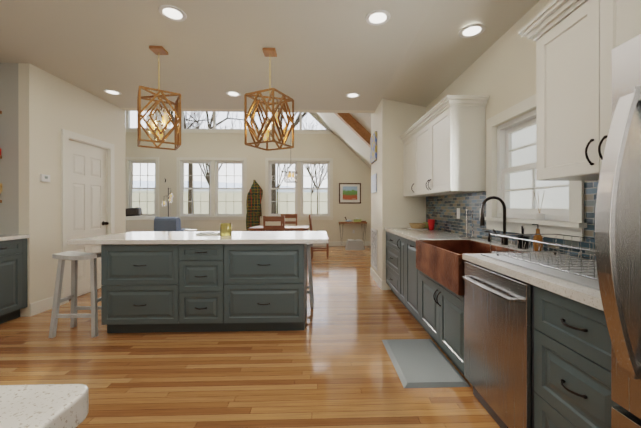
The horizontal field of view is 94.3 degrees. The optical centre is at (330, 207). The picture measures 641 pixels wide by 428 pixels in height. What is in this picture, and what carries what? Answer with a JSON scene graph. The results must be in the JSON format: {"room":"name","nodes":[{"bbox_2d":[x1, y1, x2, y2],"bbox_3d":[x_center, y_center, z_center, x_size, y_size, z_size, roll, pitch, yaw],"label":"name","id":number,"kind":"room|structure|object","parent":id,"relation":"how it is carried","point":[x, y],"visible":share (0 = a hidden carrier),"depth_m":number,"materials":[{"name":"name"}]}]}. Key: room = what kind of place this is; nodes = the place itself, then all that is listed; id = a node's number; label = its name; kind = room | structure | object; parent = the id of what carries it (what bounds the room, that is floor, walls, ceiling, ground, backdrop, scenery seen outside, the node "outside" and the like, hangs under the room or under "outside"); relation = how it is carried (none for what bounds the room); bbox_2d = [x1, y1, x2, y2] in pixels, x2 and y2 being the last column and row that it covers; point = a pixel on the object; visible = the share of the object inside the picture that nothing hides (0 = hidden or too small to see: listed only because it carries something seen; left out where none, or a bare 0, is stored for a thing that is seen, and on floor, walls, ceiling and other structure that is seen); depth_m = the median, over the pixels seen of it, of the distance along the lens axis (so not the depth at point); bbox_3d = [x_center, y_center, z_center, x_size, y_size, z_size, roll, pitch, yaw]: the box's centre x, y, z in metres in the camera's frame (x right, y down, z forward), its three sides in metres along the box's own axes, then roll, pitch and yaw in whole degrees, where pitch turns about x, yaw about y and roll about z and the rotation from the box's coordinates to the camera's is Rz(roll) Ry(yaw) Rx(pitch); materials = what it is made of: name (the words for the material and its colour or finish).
{"room":"kitchen","nodes":[
{"label":"kitchen","id":0,"kind":"room"},
{"bbox_2d":[0,63,18,234],"bbox_3d":[-3.833,-0.200,3.450,0.529,2.900,0.119,0,0,-2],"label":"wall","id":1,"kind":"structure","parent":0,"point":[9,194],"depth_m":3.40,"materials":[{"name":"grey paint"}]},
{"bbox_2d":[18,63,125,316],"bbox_3d":[-3.533,-0.201,4.240,0.120,2.900,1.680,0,0,-2],"label":"wall","id":2,"kind":"structure","parent":0,"point":[50,106],"depth_m":3.63,"materials":[{"name":"beige paint"}]},
{"bbox_2d":[40,174,49,181],"bbox_3d":[-3.437,-0.352,3.583,0.026,0.085,0.110,0,0,-2],"label":"thermostat","id":3,"kind":"object","parent":2,"relation":"attached to","point":[44,178],"visible":0.93,"depth_m":3.56,"materials":[{"name":"white plastic"}]},
{"bbox_2d":[30,294,62,315],"bbox_3d":[-3.444,1.180,3.616,0.015,0.140,0.420,0,0,-2],"label":"baseboard","id":4,"kind":"structure","parent":2,"relation":"attached to","point":[38,307],"depth_m":3.54,"materials":[{"name":"white paint"}]},
{"bbox_2d":[61,129,114,303],"bbox_3d":[-3.513,0.119,4.302,0.164,2.260,0.960,0,0,-2],"label":"door","id":5,"kind":"structure","parent":2,"relation":"attached to","point":[87,186],"depth_m":4.25,"materials":[{"name":"white paint"}]},
{"bbox_2d":[125,113,370,241],"bbox_3d":[-3.537,-1.761,9.505,10.220,6.000,0.150,0,0,-2],"label":"wall","id":6,"kind":"structure","parent":0,"point":[349,166],"depth_m":9.48,"materials":[{"name":"beige paint"}]},
{"bbox_2d":[125,157,158,216],"bbox_3d":[-6.429,-0.589,9.374,2.110,1.985,0.185,0,0,-2],"label":"window","id":7,"kind":"structure","parent":6,"relation":"in","point":[131,163],"depth_m":9.37,"materials":[{"name":"white plastic"}]},
{"bbox_2d":[177,157,246,219],"bbox_3d":[-3.751,-0.589,9.463,2.230,1.985,0.185,0,0,-2],"label":"window","id":8,"kind":"structure","parent":6,"relation":"in","point":[182,179],"depth_m":9.44,"materials":[{"name":"white plastic"}]},
{"bbox_2d":[125,111,333,133],"bbox_3d":[-3.636,-2.781,9.475,7.720,0.840,0.140,0,0,-2],"label":"clerestory window","id":9,"kind":"structure","parent":6,"relation":"in","point":[157,115],"depth_m":9.44,"materials":[{"name":"white plastic"}]},
{"bbox_2d":[246,180,262,230],"bbox_3d":[-2.391,-0.042,9.398,0.536,1.662,0.145,0,0,-2],"label":"blanket","id":10,"kind":"object","parent":6,"relation":"attached to","point":[253,203],"visible":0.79,"depth_m":9.36,"materials":[{"name":"green fabric"}]},
{"bbox_2d":[265,158,333,219],"bbox_3d":[-0.990,-0.589,9.554,2.195,1.985,0.185,0,0,-2],"label":"window","id":11,"kind":"structure","parent":6,"relation":"in","point":[270,163],"depth_m":9.53,"materials":[{"name":"white plastic"}]},
{"bbox_2d":[313,241,370,245],"bbox_3d":[-3.535,1.169,9.429,9.920,0.140,0.015,0,0,-2],"label":"baseboard","id":12,"kind":"structure","parent":6,"relation":"attached to","point":[367,243],"depth_m":9.55,"materials":[{"name":"white paint"}]},
{"bbox_2d":[339,183,360,203],"bbox_3d":[0.638,-0.452,9.553,0.710,0.660,0.025,0,0,-2],"label":"framed picture","id":13,"kind":"object","parent":6,"relation":"attached to","point":[349,193],"visible":0.98,"depth_m":9.54,"materials":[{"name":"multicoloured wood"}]},
{"bbox_2d":[121,108,374,112],"bbox_3d":[-3.760,-1.751,4.290,9.130,6.000,1.560,0,0,-2],"label":"wall","id":14,"kind":"structure","parent":0,"point":[295,111],"depth_m":5.07,"materials":[{"name":"beige paint"}]},
{"bbox_2d":[0,246,499,427],"bbox_3d":[-3.288,1.300,3.491,10.620,0.100,12.500,0,0,-2],"label":"floor","id":15,"kind":"structure","parent":0,"point":[331,365],"depth_m":2.29,"materials":[{"name":"brown wood"}]},
{"bbox_2d":[0,238,26,323],"bbox_3d":[-3.743,0.801,3.111,0.575,0.900,0.560,0,0,-2],"label":"base cabinet","id":16,"kind":"object","parent":15,"relation":"on","point":[13,275],"depth_m":3.25,"materials":[{"name":"grey paint"}]},
{"bbox_2d":[0,234,29,241],"bbox_3d":[-3.708,0.331,2.511,0.605,0.038,1.760,0,0,-2],"label":"countertop","id":17,"kind":"structure","parent":16,"relation":"on","point":[3,238],"depth_m":3.21,"materials":[{"name":"white stone"}]},
{"bbox_2d":[49,251,100,337],"bbox_3d":[-2.481,0.852,2.991,0.436,0.802,0.286,0,0,-2],"label":"stool","id":18,"kind":"object","parent":15,"relation":"on","point":[74,257],"visible":0.77,"depth_m":2.89,"materials":[{"name":"white wood"}]},
{"bbox_2d":[126,207,185,231],"bbox_3d":[-5.005,0.588,7.901,2.280,1.207,0.967,0,0,-2],"label":"sofa","id":19,"kind":"object","parent":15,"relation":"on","point":[135,222],"visible":0.31,"depth_m":7.46,"materials":[{"name":"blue fabric"}]},
{"bbox_2d":[162,188,172,216],"bbox_3d":[-4.894,0.325,8.939,0.324,1.830,0.260,0,0,-2],"label":"lamp","id":20,"kind":"object","parent":15,"relation":"on","point":[170,194],"visible":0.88,"depth_m":8.93,"materials":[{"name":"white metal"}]},
{"bbox_2d":[101,244,306,332],"bbox_3d":[-1.248,0.803,3.219,1.960,0.895,0.696,0,0,-2],"label":"kitchen island","id":21,"kind":"object","parent":15,"relation":"on","point":[147,288],"visible":1,"depth_m":2.91,"materials":[{"name":"grey paint"}]},
{"bbox_2d":[67,231,327,244],"bbox_3d":[-1.278,0.332,3.361,2.490,0.043,0.990,0,0,-2],"label":"island countertop","id":22,"kind":"structure","parent":21,"relation":"on","point":[235,237],"depth_m":2.97,"materials":[{"name":"stone"}]},
{"bbox_2d":[196,232,219,234],"bbox_3d":[-1.393,0.299,3.422,0.247,0.024,0.174,0,0,-9],"label":"notebook","id":23,"kind":"object","parent":22,"relation":"on","point":[209,233],"visible":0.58,"depth_m":3.35,"materials":[{"name":"white paper"}]},
{"bbox_2d":[220,223,231,235],"bbox_3d":[-1.150,0.243,3.280,0.124,0.134,0.124,0,0,-2],"label":"candle jar","id":24,"kind":"object","parent":22,"relation":"on","point":[225,229],"visible":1,"depth_m":3.23,"materials":[{"name":"yellow glass"}]},
{"bbox_2d":[263,216,284,230],"bbox_3d":[-1.221,0.713,6.645,0.460,1.062,0.490,0,0,-2],"label":"chair","id":25,"kind":"object","parent":15,"relation":"on","point":[273,218],"visible":0.35,"depth_m":6.42,"materials":[{"name":"brown wood"}]},
{"bbox_2d":[248,226,309,230],"bbox_3d":[-1.225,0.863,7.361,1.400,0.760,0.900,0,0,-2],"label":"dining table","id":26,"kind":"object","parent":15,"relation":"on","point":[287,228],"visible":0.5,"depth_m":6.96,"materials":[{"name":"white wood"}]},
{"bbox_2d":[281,214,296,225],"bbox_3d":[-1.139,0.710,8.098,0.460,1.062,0.490,0,0,-2],"label":"chair","id":27,"kind":"object","parent":15,"relation":"on","point":[290,216],"visible":0.23,"depth_m":8.30,"materials":[{"name":"brown wood"}]},
{"bbox_2d":[307,244,313,308],"bbox_3d":[-0.426,0.851,3.785,0.436,0.802,0.286,0,0,-2],"label":"stool","id":28,"kind":"object","parent":15,"relation":"on","point":[310,288],"visible":0.23,"depth_m":3.68,"materials":[{"name":"white wood"}]},
{"bbox_2d":[309,214,328,258],"bbox_3d":[-0.280,0.712,7.391,0.490,1.062,0.460,0,0,-2],"label":"end chair","id":29,"kind":"object","parent":15,"relation":"on","point":[326,247],"visible":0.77,"depth_m":7.17,"materials":[{"name":"brown wood"}]},
{"bbox_2d":[339,222,366,245],"bbox_3d":[0.710,0.851,9.366,0.860,0.784,0.380,0,0,-2],"label":"console table","id":30,"kind":"object","parent":15,"relation":"on","point":[343,223],"visible":0.88,"depth_m":9.18,"materials":[{"name":"brown wood"}]},
{"bbox_2d":[345,239,364,249],"bbox_3d":[0.729,1.099,8.786,0.560,0.283,0.380,0,0,-2],"label":"pet feeder","id":31,"kind":"object","parent":15,"relation":"on","point":[356,244],"visible":1,"depth_m":8.62,"materials":[{"name":"grey plastic"}]},
{"bbox_2d":[386,232,395,294],"bbox_3d":[1.161,0.799,4.095,0.612,0.901,0.816,0,0,-2],"label":"base cabinet","id":32,"kind":"object","parent":15,"relation":"on","point":[390,240],"depth_m":4.16,"materials":[{"name":"grey paint"}]},
{"bbox_2d":[396,236,403,304],"bbox_3d":[1.178,0.800,3.572,0.612,0.901,0.350,0,0,-2],"label":"base cabinet","id":33,"kind":"object","parent":15,"relation":"on","point":[399,239],"depth_m":3.68,"materials":[{"name":"grey paint"}]},
{"bbox_2d":[382,339,470,387],"bbox_3d":[0.734,1.243,2.438,0.470,0.017,0.750,0,0,-2],"label":"kitchen mat","id":34,"kind":"object","parent":15,"relation":"on","point":[421,363],"visible":1,"depth_m":2.32,"materials":[{"name":"grey rubber"}]},
{"bbox_2d":[420,272,463,374],"bbox_3d":[1.214,0.953,2.484,0.612,0.600,0.949,0,0,-2],"label":"base cabinet","id":35,"kind":"object","parent":15,"relation":"on","point":[441,293],"depth_m":2.33,"materials":[{"name":"grey paint"}]},
{"bbox_2d":[404,240,487,322],"bbox_3d":[1.190,0.801,3.208,0.612,0.901,0.621,0,0,-2],"label":"base cabinet","id":36,"kind":"object","parent":15,"relation":"on","point":[429,255],"depth_m":2.91,"materials":[{"name":"grey paint"}]},
{"bbox_2d":[384,228,479,243],"bbox_3d":[1.160,0.329,3.719,0.637,0.037,1.566,0,0,-2],"label":"countertop","id":37,"kind":"structure","parent":36,"relation":"on","point":[408,234],"depth_m":3.40,"materials":[{"name":"white stone"}]},
{"bbox_2d":[407,223,427,229],"bbox_3d":[1.240,0.267,4.219,0.290,0.081,0.290,0,0,-2],"label":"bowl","id":38,"kind":"object","parent":37,"relation":"on","point":[417,226],"visible":0.98,"depth_m":4.14,"materials":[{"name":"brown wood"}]},
{"bbox_2d":[428,219,434,229],"bbox_3d":[1.386,0.238,4.064,0.094,0.141,0.092,0,0,-2],"label":"cups","id":39,"kind":"object","parent":37,"relation":"on","point":[431,223],"visible":1,"depth_m":4.03,"materials":[{"name":"red plastic"}]},
{"bbox_2d":[459,207,474,237],"bbox_3d":[1.399,0.152,3.044,0.148,0.316,0.150,0,0,-2],"label":"paper towel holder","id":40,"kind":"object","parent":37,"relation":"on","point":[466,236],"visible":1,"depth_m":3.04,"materials":[{"name":"silver metal"}]},
{"bbox_2d":[462,261,534,427],"bbox_3d":[1.174,0.804,1.697,0.639,0.890,0.610,0,0,-2],"label":"dishwasher","id":41,"kind":"object","parent":15,"relation":"on","point":[499,328],"visible":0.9,"depth_m":1.58,"materials":[{"name":"grey metal"}]},
{"bbox_2d":[531,284,619,427],"bbox_3d":[1.257,0.805,1.170,0.612,0.901,0.440,0,0,-2],"label":"base cabinet","id":42,"kind":"object","parent":15,"relation":"on","point":[572,339],"depth_m":1.18,"materials":[{"name":"grey paint"}]},
{"bbox_2d":[460,252,603,311],"bbox_3d":[1.234,0.333,1.486,0.637,0.037,1.084,0,0,-2],"label":"countertop","id":43,"kind":"structure","parent":42,"relation":"on","point":[570,291],"depth_m":1.32,"materials":[{"name":"white stone"}]},
{"bbox_2d":[517,226,528,248],"bbox_3d":[1.466,0.226,2.256,0.076,0.171,0.076,0,0,-2],"label":"sink caddy","id":44,"kind":"object","parent":43,"relation":"on","point":[523,237],"visible":0.92,"depth_m":2.23,"materials":[{"name":"black metal"}]},
{"bbox_2d":[532,224,542,250],"bbox_3d":[1.475,0.215,2.116,0.070,0.194,0.060,0,0,-2],"label":"soap bottle","id":45,"kind":"object","parent":43,"relation":"on","point":[538,238],"visible":0.67,"depth_m":2.10,"materials":[{"name":"orange plastic"}]},
{"bbox_2d":[481,254,599,290],"bbox_3d":[1.251,0.309,1.483,0.500,0.008,0.930,0,0,-2],"label":"dish mat","id":46,"kind":"object","parent":43,"relation":"on","point":[579,280],"visible":0.46,"depth_m":1.53,"materials":[{"name":"grey plastic"}]},
{"bbox_2d":[490,234,597,279],"bbox_3d":[1.256,0.237,1.488,0.435,0.133,0.846,0,0,-2],"label":"dish rack","id":47,"kind":"object","parent":46,"relation":"on","point":[567,253],"visible":0.67,"depth_m":1.60,"materials":[{"name":"silver metal"}]},
{"bbox_2d":[595,34,640,427],"bbox_3d":[1.171,0.384,0.475,0.787,1.735,0.900,0,0,-2],"label":"fridge","id":48,"kind":"object","parent":15,"relation":"on","point":[618,232],"visible":1,"depth_m":0.84,"materials":[{"name":"grey metal"}]},
{"bbox_3d":[-1.099,0.813,-0.307,1.345,0.890,1.565,0,0,-2],"label":"base cabinet","id":49,"kind":"object","parent":15,"relation":"on","visible":0},
{"bbox_2d":[0,384,88,427],"bbox_3d":[-1.106,0.342,-0.313,1.430,0.048,1.655,0,0,-2],"label":"countertop","id":50,"kind":"structure","parent":49,"relation":"on","point":[47,406],"depth_m":0.48,"materials":[{"name":"stone"}]},
{"bbox_2d":[0,0,539,110],"bbox_3d":[-1.201,-1.621,1.203,5.940,0.288,7.600,0,0,-2],"label":"ceiling","id":51,"kind":"structure","parent":0,"point":[331,54],"depth_m":3.02,"materials":[{"name":"beige paint"}]},
{"bbox_2d":[103,89,121,94],"bbox_3d":[-3.113,-1.646,4.251,0.213,0.006,0.213,0,0,-11],"label":"recessed light","id":52,"kind":"object","parent":51,"relation":"in","point":[113,92],"depth_m":4.25,"materials":[{"name":"white plastic"}]},
{"bbox_2d":[137,46,180,149],"bbox_3d":[-1.784,-1.145,3.096,0.366,1.007,0.366,0,0,-35],"label":"pendant light","id":53,"kind":"object","parent":51,"relation":"hanging from","point":[157,125],"visible":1,"depth_m":3.05,"materials":[{"name":"wood"},{"name":"glass"}]},
{"bbox_2d":[158,5,186,21],"bbox_3d":[-1.335,-1.643,2.519,0.213,0.006,0.213,0,0,-11],"label":"recessed light","id":54,"kind":"object","parent":51,"relation":"in","point":[170,12],"depth_m":2.51,"materials":[{"name":"white plastic"}]},
{"bbox_2d":[226,91,240,96],"bbox_3d":[-1.404,-1.646,4.308,0.213,0.006,0.213,0,0,-11],"label":"recessed light","id":55,"kind":"object","parent":51,"relation":"in","point":[230,93],"depth_m":4.29,"materials":[{"name":"white plastic"}]},
{"bbox_2d":[244,48,293,150],"bbox_3d":[-0.635,-1.145,3.134,0.366,1.007,0.366,0,0,26],"label":"pendant light","id":56,"kind":"object","parent":51,"relation":"hanging from","point":[266,125],"visible":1,"depth_m":3.07,"materials":[{"name":"wood"},{"name":"glass"},{"name":"metal"}]},
{"bbox_2d":[346,92,359,97],"bbox_3d":[0.335,-1.646,4.366,0.213,0.006,0.213,0,0,-11],"label":"recessed light","id":57,"kind":"object","parent":51,"relation":"in","point":[353,94],"depth_m":4.37,"materials":[{"name":"white plastic"}]},
{"bbox_2d":[365,9,389,25],"bbox_3d":[0.414,-1.643,2.577,0.213,0.006,0.213,0,0,-29],"label":"recessed light","id":58,"kind":"object","parent":51,"relation":"in","point":[374,17],"depth_m":2.57,"materials":[{"name":"white plastic"}]},
{"bbox_2d":[459,23,485,37],"bbox_3d":[1.244,-1.545,2.605,0.213,0.006,0.213,0,0,-11],"label":"recessed light","id":59,"kind":"object","parent":51,"relation":"in","point":[472,30],"depth_m":2.59,"materials":[{"name":"white plastic"}]},
{"bbox_2d":[313,113,370,168],"bbox_3d":[-3.388,-2.775,7.257,10.370,3.874,4.650,0,0,-2],"label":"ceiling","id":60,"kind":"structure","parent":0,"point":[346,135],"depth_m":8.41,"materials":[{"name":"beige paint"}]},
{"bbox_2d":[284,165,296,182],"bbox_3d":[-0.975,-2.046,7.363,0.322,2.848,0.322,0,0,-2],"label":"dining pendant light","id":61,"kind":"object","parent":60,"relation":"hanging from","point":[289,175],"visible":0.98,"depth_m":7.31,"materials":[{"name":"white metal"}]},
{"bbox_2d":[334,113,370,146],"bbox_3d":[-0.247,-2.659,6.836,3.520,3.614,0.160,0,0,-2],"label":"beam","id":62,"kind":"structure","parent":60,"relation":"attached to","point":[356,127],"depth_m":6.79,"materials":[{"name":"brown wood"}]},
{"bbox_2d":[371,98,425,289],"bbox_3d":[1.249,-0.303,5.009,0.950,3.100,1.000,0,0,-2],"label":"wall","id":63,"kind":"structure","parent":0,"point":[392,121],"depth_m":4.50,"materials":[{"name":"beige paint"}]},
{"bbox_2d":[370,131,376,163],"bbox_3d":[0.751,-1.018,5.131,0.033,0.470,0.460,0,0,-2],"label":"picture","id":64,"kind":"object","parent":63,"relation":"attached to","point":[373,148],"visible":1,"depth_m":5.05},
{"bbox_2d":[371,173,376,192],"bbox_3d":[0.758,-0.408,5.142,0.018,0.310,0.440,0,0,-2],"label":"picture light","id":65,"kind":"object","parent":63,"relation":"attached to","point":[374,183],"visible":1,"depth_m":5.04,"materials":[{"name":"white"}]},
{"bbox_2d":[371,228,376,270],"bbox_3d":[0.762,0.712,5.165,0.010,0.670,0.580,0,0,-2],"label":"air vent","id":66,"kind":"object","parent":63,"relation":"in","point":[374,248],"visible":1,"depth_m":5.13,"materials":[{"name":"white metal"}]},
{"bbox_2d":[370,267,384,289],"bbox_3d":[0.783,1.177,4.996,0.045,0.140,1.030,0,0,-2],"label":"baseboard","id":67,"kind":"structure","parent":63,"relation":"attached to","point":[380,283],"depth_m":4.80,"materials":[{"name":"white paint"}]},
{"bbox_2d":[426,0,593,260],"bbox_3d":[1.650,-0.195,1.060,0.150,2.900,7.120,0,0,-2],"label":"wall","id":68,"kind":"structure","parent":0,"point":[501,72],"depth_m":2.58,"materials":[{"name":"beige paint"}]},
{"bbox_2d":[403,135,434,196],"bbox_3d":[1.294,-0.582,4.203,0.346,0.841,0.605,0,0,-2],"label":"upper cabinet","id":69,"kind":"object","parent":68,"relation":"attached to","point":[407,142],"depth_m":4.32,"materials":[{"name":"white paint"}]},
{"bbox_2d":[411,103,486,194],"bbox_3d":[1.319,-0.581,3.453,0.346,0.841,1.146,0,0,-2],"label":"upper cabinet","id":70,"kind":"object","parent":68,"relation":"attached to","point":[444,140],"depth_m":2.89,"materials":[{"name":"white paint"}]},
{"bbox_2d":[426,180,598,260],"bbox_3d":[1.518,0.076,2.732,0.004,0.468,3.570,0,0,-2],"label":"backsplash","id":71,"kind":"structure","parent":68,"relation":"attached to","point":[441,210],"depth_m":3.03,"materials":[{"name":"tile"}]},
{"bbox_2d":[457,208,459,218],"bbox_3d":[1.489,0.070,3.447,0.006,0.120,0.070,0,0,-2],"label":"outlet","id":72,"kind":"object","parent":71,"relation":"attached to","point":[458,213],"depth_m":3.44,"materials":[{"name":"white plastic"}]},
{"bbox_2d":[485,94,586,241],"bbox_3d":[1.571,-0.315,2.328,0.185,1.045,1.080,0,0,-2],"label":"window","id":73,"kind":"structure","parent":68,"relation":"in","point":[505,150],"depth_m":2.46,"materials":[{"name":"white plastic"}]},
{"bbox_2d":[534,191,544,219],"bbox_3d":[1.517,0.002,2.147,0.066,0.240,0.070,0,0,-2],"label":"reed diffuser","id":74,"kind":"object","parent":73,"relation":"on","point":[539,216],"visible":0.77,"depth_m":2.13,"materials":[{"name":"white ceramic"}]},
{"bbox_2d":[518,0,640,180],"bbox_3d":[1.355,-0.608,1.377,0.410,0.905,0.854,0,0,-2],"label":"upper cabinet","id":75,"kind":"object","parent":68,"relation":"attached to","point":[577,41],"visible":0.73,"depth_m":1.48,"materials":[{"name":"white paint"}]},
{"label":"outside","id":76,"kind":"structure","parent":0,"visible":0},
{"bbox_2d":[132,192,326,213],"bbox_3d":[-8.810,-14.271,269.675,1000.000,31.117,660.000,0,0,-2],"label":"ground","id":77,"kind":"structure","parent":76,"point":[290,206],"depth_m":226.62,"materials":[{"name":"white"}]},
{"bbox_2d":[163,111,260,213],"bbox_3d":[-11.166,-6.912,21.467,13.009,17.455,18.119,0,0,-2],"label":"tree","id":78,"kind":"object","parent":77,"relation":"on","point":[190,178],"depth_m":21.43,"materials":[{"name":"grey plant"}]},
{"bbox_2d":[173,111,253,187],"bbox_3d":[-15.244,-5.628,37.710,11.284,14.826,11.234,0,0,-2],"label":"tree","id":79,"kind":"object","parent":77,"relation":"on","point":[207,177],"depth_m":36.64,"materials":[{"name":"grey plant"}]},
{"bbox_2d":[247,112,306,213],"bbox_3d":[-4.202,-8.115,23.615,12.637,19.852,15.846,0,0,-2],"label":"tree","id":80,"kind":"object","parent":77,"relation":"on","point":[273,196],"depth_m":24.53,"materials":[{"name":"grey plant"}]},
{"bbox_2d":[276,164,291,213],"bbox_3d":[-8.175,-5.683,48.152,10.183,14.895,11.071,0,0,-2],"label":"tree","id":81,"kind":"object","parent":77,"relation":"on","point":[284,168],"depth_m":47.59,"materials":[{"name":"grey plant"}]},
{"bbox_2d":[297,117,326,213],"bbox_3d":[-0.799,-5.698,42.356,11.732,14.948,11.442,0,0,-2],"label":"tree","id":82,"kind":"object","parent":77,"relation":"on","point":[307,165],"depth_m":41.52,"materials":[{"name":"grey plant"}]},
{"bbox_2d":[303,164,326,193],"bbox_3d":[-1.351,-4.869,54.466,8.750,13.243,9.676,0,0,-2],"label":"tree","id":83,"kind":"object","parent":77,"relation":"on","point":[317,177],"depth_m":54.45,"materials":[{"name":"grey plant"}]},
{"bbox_2d":[510,125,568,208],"bbox_3d":[3.058,-0.105,6.450,2.500,3.700,15.000,0,0,-2],"label":"neighbor siding","id":84,"kind":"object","parent":77,"relation":"on","point":[522,181],"depth_m":6.16,"materials":[{"name":"grey"}]},
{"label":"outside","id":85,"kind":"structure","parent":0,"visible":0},
{"bbox_2d":[132,190,294,192],"bbox_3d":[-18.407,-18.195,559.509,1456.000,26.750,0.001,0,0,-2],"label":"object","id":86,"kind":"object","parent":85,"point":[142,191],"depth_m":552.06,"materials":[{"name":"grey"}]},
{"bbox_2d":[132,187,326,191],"bbox_3d":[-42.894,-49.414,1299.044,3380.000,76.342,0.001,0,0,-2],"label":"hills","id":87,"kind":"structure","parent":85,"point":[285,190],"depth_m":1286.55,"materials":[{"name":"blue"}]},
{"bbox_2d":[133,181,326,187],"bbox_3d":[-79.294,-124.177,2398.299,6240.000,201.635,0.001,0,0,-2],"label":"hills","id":88,"kind":"structure","parent":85,"point":[136,184],"depth_m":2366.33,"materials":[{"name":"blue"}]}
]}

